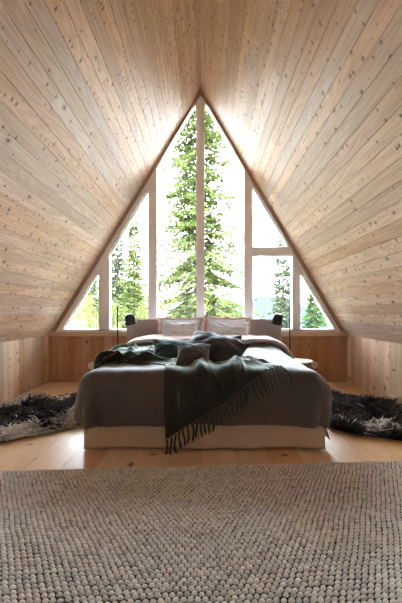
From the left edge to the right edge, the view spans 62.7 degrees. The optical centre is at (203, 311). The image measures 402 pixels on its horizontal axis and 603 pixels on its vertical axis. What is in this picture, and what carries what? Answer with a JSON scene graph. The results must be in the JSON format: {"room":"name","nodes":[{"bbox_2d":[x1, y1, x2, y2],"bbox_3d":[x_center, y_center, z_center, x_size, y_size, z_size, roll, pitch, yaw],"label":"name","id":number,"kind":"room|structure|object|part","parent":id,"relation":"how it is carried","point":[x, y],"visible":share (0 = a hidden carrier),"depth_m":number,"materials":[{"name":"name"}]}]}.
{"room":"attic bedroom","nodes":[
{"label":"attic bedroom","id":0,"kind":"room"},
{"bbox_2d":[0,335,48,403],"bbox_3d":[-2.216,0.661,1.162,0.005,0.677,7.224,0,0,0],"label":"wall","id":1,"kind":"structure","parent":0,"point":[24,363],"depth_m":4.03,"materials":[{"name":"brown wood"}]},
{"bbox_2d":[49,336,346,381],"bbox_3d":[-0.086,0.666,4.716,4.357,0.667,0.005,0,0,0],"label":"wall","id":2,"kind":"structure","parent":0,"point":[70,357],"depth_m":4.71,"materials":[{"name":"brown wood"}]},
{"bbox_2d":[64,271,98,328],"bbox_3d":[-1.781,-0.203,4.771,0.607,0.986,0.055,0,0,0],"label":"window","id":3,"kind":"structure","parent":2,"relation":"in","point":[97,275],"depth_m":4.75,"materials":[{"name":"white paint"}]},
{"bbox_2d":[99,245,110,330],"bbox_3d":[-1.426,-0.360,4.774,0.143,1.277,0.120,0,0,0],"label":"trim","id":4,"kind":"structure","parent":2,"relation":"attached to","point":[105,260],"depth_m":4.71,"materials":[{"name":"wood"}]},
{"bbox_2d":[49,90,200,337],"bbox_3d":[-1.140,-1.410,4.757,2.189,3.548,0.114,0,0,0],"label":"trim","id":5,"kind":"structure","parent":2,"relation":"attached to","point":[191,109],"depth_m":4.70,"materials":[{"name":"brown wood"}]},
{"bbox_2d":[110,189,148,318],"bbox_3d":[-1.081,-0.792,4.771,0.634,2.163,0.055,0,0,0],"label":"window","id":6,"kind":"structure","parent":2,"relation":"in","point":[147,192],"depth_m":4.74,"materials":[{"name":"white paint"}]},
{"bbox_2d":[149,167,156,318],"bbox_3d":[-0.733,-0.903,4.774,0.117,2.363,0.120,0,0,0],"label":"trim","id":7,"kind":"structure","parent":2,"relation":"attached to","point":[153,179],"depth_m":4.71,"materials":[{"name":"wood"}]},
{"bbox_2d":[157,103,196,316],"bbox_3d":[-0.393,-1.432,4.771,0.625,3.410,0.055,0,0,0],"label":"window","id":8,"kind":"structure","parent":2,"relation":"in","point":[196,103],"depth_m":4.74,"materials":[{"name":"white paint"}]},
{"bbox_2d":[48,332,346,335],"bbox_3d":[-0.086,0.312,4.761,4.251,0.065,0.146,0,0,0],"label":"trim","id":9,"kind":"structure","parent":2,"relation":"attached to","point":[50,333],"depth_m":4.69,"materials":[{"name":"wood"}]},
{"bbox_2d":[56,329,340,331],"bbox_3d":[-0.086,0.263,4.774,4.086,0.034,0.120,0,0,0],"label":"trim","id":10,"kind":"structure","parent":2,"relation":"attached to","point":[57,330],"depth_m":4.71,"materials":[{"name":"wood"}]},
{"bbox_2d":[197,95,203,316],"bbox_3d":[-0.051,-1.449,4.774,0.109,3.454,0.120,0,0,0],"label":"trim","id":11,"kind":"structure","parent":2,"relation":"attached to","point":[200,102],"depth_m":4.71,"materials":[{"name":"wood"}]},
{"bbox_2d":[204,103,243,316],"bbox_3d":[0.290,-1.432,4.771,0.628,3.410,0.055,0,0,0],"label":"window","id":12,"kind":"structure","parent":2,"relation":"in","point":[204,103],"depth_m":4.75,"materials":[{"name":"white paint"}]},
{"bbox_2d":[244,169,251,318],"bbox_3d":[0.632,-0.896,4.774,0.113,2.348,0.120,0,0,0],"label":"trim","id":13,"kind":"structure","parent":2,"relation":"attached to","point":[247,181],"depth_m":4.71,"materials":[{"name":"wood"}]},
{"bbox_2d":[252,185,287,246],"bbox_3d":[0.969,-1.415,4.771,0.616,1.033,0.055,0,0,0],"label":"window","id":14,"kind":"structure","parent":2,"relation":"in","point":[253,189],"depth_m":4.74,"materials":[{"name":"white paint"}]},
{"bbox_2d":[252,256,291,318],"bbox_3d":[0.986,-0.281,4.736,0.651,1.128,0.126,0,0,0],"label":"window","id":15,"kind":"structure","parent":2,"relation":"in","point":[252,256],"depth_m":4.74,"materials":[{"name":"white paint"}]},
{"bbox_3d":[0.986,-0.281,4.771,0.651,1.128,0.055,0,0,0],"label":"frame","id":16,"kind":"part","parent":15,"relation":"part of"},
{"bbox_2d":[252,247,294,255],"bbox_3d":[1.016,-0.864,4.774,0.652,0.120,0.120,0,0,0],"label":"trim","id":17,"kind":"structure","parent":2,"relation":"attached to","point":[256,251],"depth_m":4.71,"materials":[{"name":"wood"}]},
{"bbox_2d":[201,90,346,337],"bbox_3d":[1.010,-1.410,4.757,2.112,3.548,0.114,0,0,0],"label":"trim","id":18,"kind":"structure","parent":2,"relation":"attached to","point":[207,105],"depth_m":4.70,"materials":[{"name":"wood"}]},
{"bbox_2d":[291,255,299,330],"bbox_3d":[1.319,-0.303,4.774,0.103,1.163,0.120,0,0,0],"label":"trim","id":19,"kind":"structure","parent":2,"relation":"attached to","point":[295,264],"depth_m":4.71,"materials":[{"name":"wood"}]},
{"bbox_2d":[311,362,317,368],"bbox_3d":[1.577,0.757,4.706,0.100,0.100,0.015,0,0,0],"label":"wall outlet","id":20,"kind":"object","parent":2,"relation":"attached to","point":[314,365],"visible":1,"depth_m":4.70,"materials":[{"name":"beige plastic"}]},
{"bbox_2d":[300,272,333,328],"bbox_3d":[1.640,-0.209,4.771,0.585,0.983,0.055,0,0,0],"label":"window","id":21,"kind":"structure","parent":2,"relation":"in","point":[301,275],"depth_m":4.75,"materials":[{"name":"white paint"}]},
{"bbox_2d":[0,0,401,343],"bbox_3d":[-0.085,-1.451,1.157,4.307,3.565,7.114,0,0,0],"label":"ceiling","id":22,"kind":"structure","parent":0,"point":[308,93],"depth_m":2.91,"materials":[{"name":"beige wood"}]},
{"bbox_2d":[0,382,401,470],"bbox_3d":[-0.086,1.001,1.157,4.357,0.002,7.214,0,0,0],"label":"floor","id":23,"kind":"structure","parent":0,"point":[62,449],"depth_m":2.35,"materials":[{"name":"brown wood"}]},
{"bbox_2d":[0,389,79,441],"bbox_3d":[-1.536,0.917,3.158,1.164,0.163,1.575,0,0,38],"label":"sheepskin rug","id":24,"kind":"object","parent":23,"relation":"on","point":[34,416],"visible":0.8,"depth_m":2.95,"materials":[{"name":"black fur"}]},
{"bbox_2d":[117,306,136,344],"bbox_3d":[-1.070,0.463,4.426,0.349,1.075,0.178,0,0,0],"label":"floor lamp","id":25,"kind":"object","parent":23,"relation":"on","point":[130,319],"visible":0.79,"depth_m":4.36,"materials":[{"name":"black metal"}]},
{"bbox_3d":[-0.977,0.100,4.418,0.164,0.167,0.162,0,0,0],"label":"lamp shade","id":26,"kind":"part","parent":25,"relation":"part of","materials":[{"name":"black metal"}]},
{"bbox_2d":[0,460,401,602],"bbox_3d":[0.080,0.985,0.867,3.592,0.028,2.502,0,0,-3],"label":"woven rug","id":27,"kind":"object","parent":23,"relation":"on","point":[324,532],"visible":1,"depth_m":1.46,"materials":[{"name":"fabric"}]},
{"bbox_2d":[84,319,329,449],"bbox_3d":[0.000,0.548,3.513,2.154,0.903,2.273,0,0,0],"label":"bed","id":28,"kind":"object","parent":23,"relation":"on","point":[241,436],"visible":0.2,"depth_m":2.40,"materials":[{"name":"fabric"}]},
{"bbox_2d":[162,322,196,335],"bbox_3d":[-0.310,0.265,4.204,0.460,0.283,0.190,0,0,-2],"label":"pillow","id":29,"kind":"object","parent":28,"relation":"on","point":[187,328],"visible":0.68,"depth_m":4.16,"materials":[{"name":"white fabric"}]},
{"bbox_2d":[157,317,204,333],"bbox_3d":[-0.310,0.267,4.425,0.654,0.405,0.191,0,0,-4],"label":"pillow","id":30,"kind":"object","parent":28,"relation":"on","point":[200,320],"visible":0.13,"depth_m":4.44,"materials":[{"name":"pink fabric"}]},
{"bbox_2d":[74,343,331,432],"bbox_3d":[-0.001,0.615,3.129,1.939,0.507,1.644,0,0,0],"label":"bedspread","id":31,"kind":"object","parent":28,"relation":"on","point":[125,394],"visible":0.5,"depth_m":2.36,"materials":[{"name":"grey fabric"}]},
{"bbox_2d":[153,339,189,357],"bbox_3d":[-0.275,0.355,2.940,0.394,0.218,0.283,0,0,-9],"label":"cushion","id":32,"kind":"object","parent":31,"relation":"on","point":[166,348],"visible":0.41,"depth_m":2.87,"materials":[{"name":"teal fabric"}]},
{"bbox_2d":[92,342,293,454],"bbox_3d":[-0.172,0.671,2.890,1.621,0.733,1.215,0,0,0],"label":"throw blanket","id":33,"kind":"object","parent":31,"relation":"on","point":[192,391],"visible":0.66,"depth_m":2.35,"materials":[{"name":"green fabric"}]},
{"bbox_2d":[175,343,209,365],"bbox_3d":[-0.085,0.344,2.659,0.290,0.186,0.195,0,0,-2],"label":"cushion","id":34,"kind":"object","parent":33,"relation":"on","point":[187,352],"visible":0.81,"depth_m":2.60,"materials":[{"name":"fabric"}]},
{"bbox_3d":[0.000,0.548,4.605,2.154,0.903,0.090,0,0,0],"label":"headboard","id":35,"kind":"part","parent":28,"relation":"part of","materials":[{"name":"grey fabric"}]},
{"bbox_2d":[125,334,293,358],"bbox_3d":[-0.007,0.504,4.080,2.080,0.456,0.692,0,0,0],"label":"duvet","id":36,"kind":"object","parent":28,"relation":"on","point":[148,338],"visible":0.42,"depth_m":3.80,"materials":[{"name":"white fabric"}]},
{"bbox_2d":[189,331,251,361],"bbox_3d":[0.085,0.341,2.869,0.592,0.342,0.328,0,0,24],"label":"cushion","id":37,"kind":"object","parent":28,"relation":"on","point":[222,348],"visible":0.53,"depth_m":2.77,"materials":[{"name":"fabric"}]},
{"bbox_2d":[204,316,250,342],"bbox_3d":[0.314,0.262,4.424,0.630,0.410,0.195,0,0,6],"label":"pillow","id":38,"kind":"object","parent":28,"relation":"on","point":[209,327],"visible":0.27,"depth_m":4.44,"materials":[{"name":"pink fabric"}]},
{"bbox_2d":[213,322,249,342],"bbox_3d":[0.345,0.265,4.203,0.470,0.282,0.191,0,0,0],"label":"pillow","id":39,"kind":"object","parent":28,"relation":"on","point":[241,328],"visible":0.61,"depth_m":4.16,"materials":[{"name":"white fabric"}]},
{"bbox_2d":[270,306,290,349],"bbox_3d":[1.063,0.463,4.426,0.349,1.075,0.178,0,0,0],"label":"floor lamp","id":40,"kind":"object","parent":23,"relation":"on","point":[277,319],"visible":0.75,"depth_m":4.36,"materials":[{"name":"black metal"}]},
{"bbox_3d":[0.970,0.100,4.418,0.164,0.167,0.162,0,0,0],"label":"lamp shade","id":41,"kind":"part","parent":40,"relation":"part of","materials":[{"name":"black metal"}]},
{"bbox_2d":[294,358,312,363],"bbox_3d":[1.165,0.799,4.110,0.370,0.402,0.370,0,0,0],"label":"side table","id":42,"kind":"object","parent":23,"relation":"on","point":[301,360],"visible":0.29,"depth_m":4.07,"materials":[{"name":"white paint"}]},
{"bbox_2d":[330,389,401,440],"bbox_3d":[1.520,0.919,3.231,1.090,0.159,1.586,0,0,4],"label":"sheepskin rug","id":43,"kind":"object","parent":23,"relation":"on","point":[380,417],"visible":0.76,"depth_m":2.99,"materials":[{"name":"black fur"}]},
{"bbox_2d":[347,335,401,403],"bbox_3d":[2.046,0.661,1.162,0.005,0.677,7.224,0,0,0],"label":"wall","id":44,"kind":"structure","parent":0,"point":[374,367],"depth_m":3.93,"materials":[{"name":"brown wood"}]},
{"label":"outside","id":45,"kind":"structure","parent":0,"visible":0},
{"bbox_2d":[66,280,169,328],"bbox_3d":[0.000,5.163,57.500,120.000,20.193,105.000,0,0,0],"label":"ground","id":46,"kind":"structure","parent":45,"point":[75,323],"depth_m":22.77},
{"bbox_2d":[75,295,95,318],"bbox_3d":[-7.915,-0.439,21.028,2.274,1.917,2.484,0,0,0],"label":"shrub","id":47,"kind":"object","parent":46,"relation":"on","point":[78,312],"visible":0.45,"depth_m":21.04,"materials":[{"name":"green plant"}]},
{"bbox_2d":[80,307,98,328],"bbox_3d":[-5.598,0.529,16.922,1.525,1.584,1.522,0,0,0],"label":"shrub","id":48,"kind":"object","parent":46,"relation":"on","point":[93,314],"visible":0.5,"depth_m":16.77,"materials":[{"name":"green plant"}]},
{"bbox_2d":[81,280,98,312],"bbox_3d":[-8.303,-1.963,24.078,1.648,4.567,1.767,0,0,23],"label":"spruce tree","id":49,"kind":"object","parent":46,"relation":"on","point":[91,293],"visible":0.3,"depth_m":23.97,"materials":[{"name":"green plant"}]},
{"bbox_2d":[111,301,127,328],"bbox_3d":[-5.633,0.190,20.591,1.935,1.884,2.059,0,0,0],"label":"shrub","id":50,"kind":"object","parent":46,"relation":"on","point":[114,308],"visible":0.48,"depth_m":20.46,"materials":[{"name":"green plant"}]},
{"bbox_2d":[111,237,128,316],"bbox_3d":[-6.450,-3.525,24.940,2.223,8.356,2.101,0,0,0],"label":"spruce tree","id":51,"kind":"object","parent":46,"relation":"on","point":[119,258],"visible":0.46,"depth_m":24.74,"materials":[{"name":"green plant"}]},
{"bbox_2d":[115,219,147,328],"bbox_3d":[-4.933,-2.540,23.056,2.569,8.114,2.604,0,0,-22],"label":"spruce tree","id":52,"kind":"object","parent":46,"relation":"on","point":[130,297],"visible":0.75,"depth_m":22.75,"materials":[{"name":"green plant"}]},
{"bbox_2d":[135,304,158,318],"bbox_3d":[-3.342,0.691,18.968,1.787,2.336,1.925,0,0,0],"label":"shrub","id":53,"kind":"object","parent":46,"relation":"on","point":[145,315],"visible":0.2,"depth_m":18.77,"materials":[{"name":"green plant"}]},
{"bbox_2d":[138,107,261,317],"bbox_3d":[-0.187,-5.518,11.935,4.499,15.500,4.648,0,0,27],"label":"spruce tree","id":54,"kind":"object","parent":46,"relation":"on","point":[186,271],"visible":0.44,"depth_m":11.60,"materials":[{"name":"green plant"}]},
{"bbox_2d":[222,291,240,316],"bbox_3d":[1.278,0.697,18.981,2.508,3.825,2.660,0,0,0],"label":"spruce tree","id":55,"kind":"object","parent":46,"relation":"on","point":[224,293],"visible":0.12,"depth_m":18.92,"materials":[{"name":"green plant"}]},
{"bbox_2d":[267,230,301,328],"bbox_3d":[4.329,-0.808,18.005,2.165,7.729,2.169,0,0,0],"label":"spruce tree","id":56,"kind":"object","parent":46,"relation":"on","point":[279,307],"visible":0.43,"depth_m":17.83,"materials":[{"name":"green plant"}]},
{"bbox_2d":[300,292,330,328],"bbox_3d":[5.330,1.116,16.017,2.396,4.326,2.268,0,0,0],"label":"spruce tree","id":57,"kind":"object","parent":46,"relation":"on","point":[311,314],"visible":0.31,"depth_m":15.88,"materials":[{"name":"green plant"}]},
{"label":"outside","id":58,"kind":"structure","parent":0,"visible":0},
{"bbox_2d":[167,295,330,328],"bbox_3d":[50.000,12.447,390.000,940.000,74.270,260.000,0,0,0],"label":"hills","id":59,"kind":"structure","parent":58,"point":[263,303],"depth_m":415.00,"materials":[{"name":"white"}]}
]}

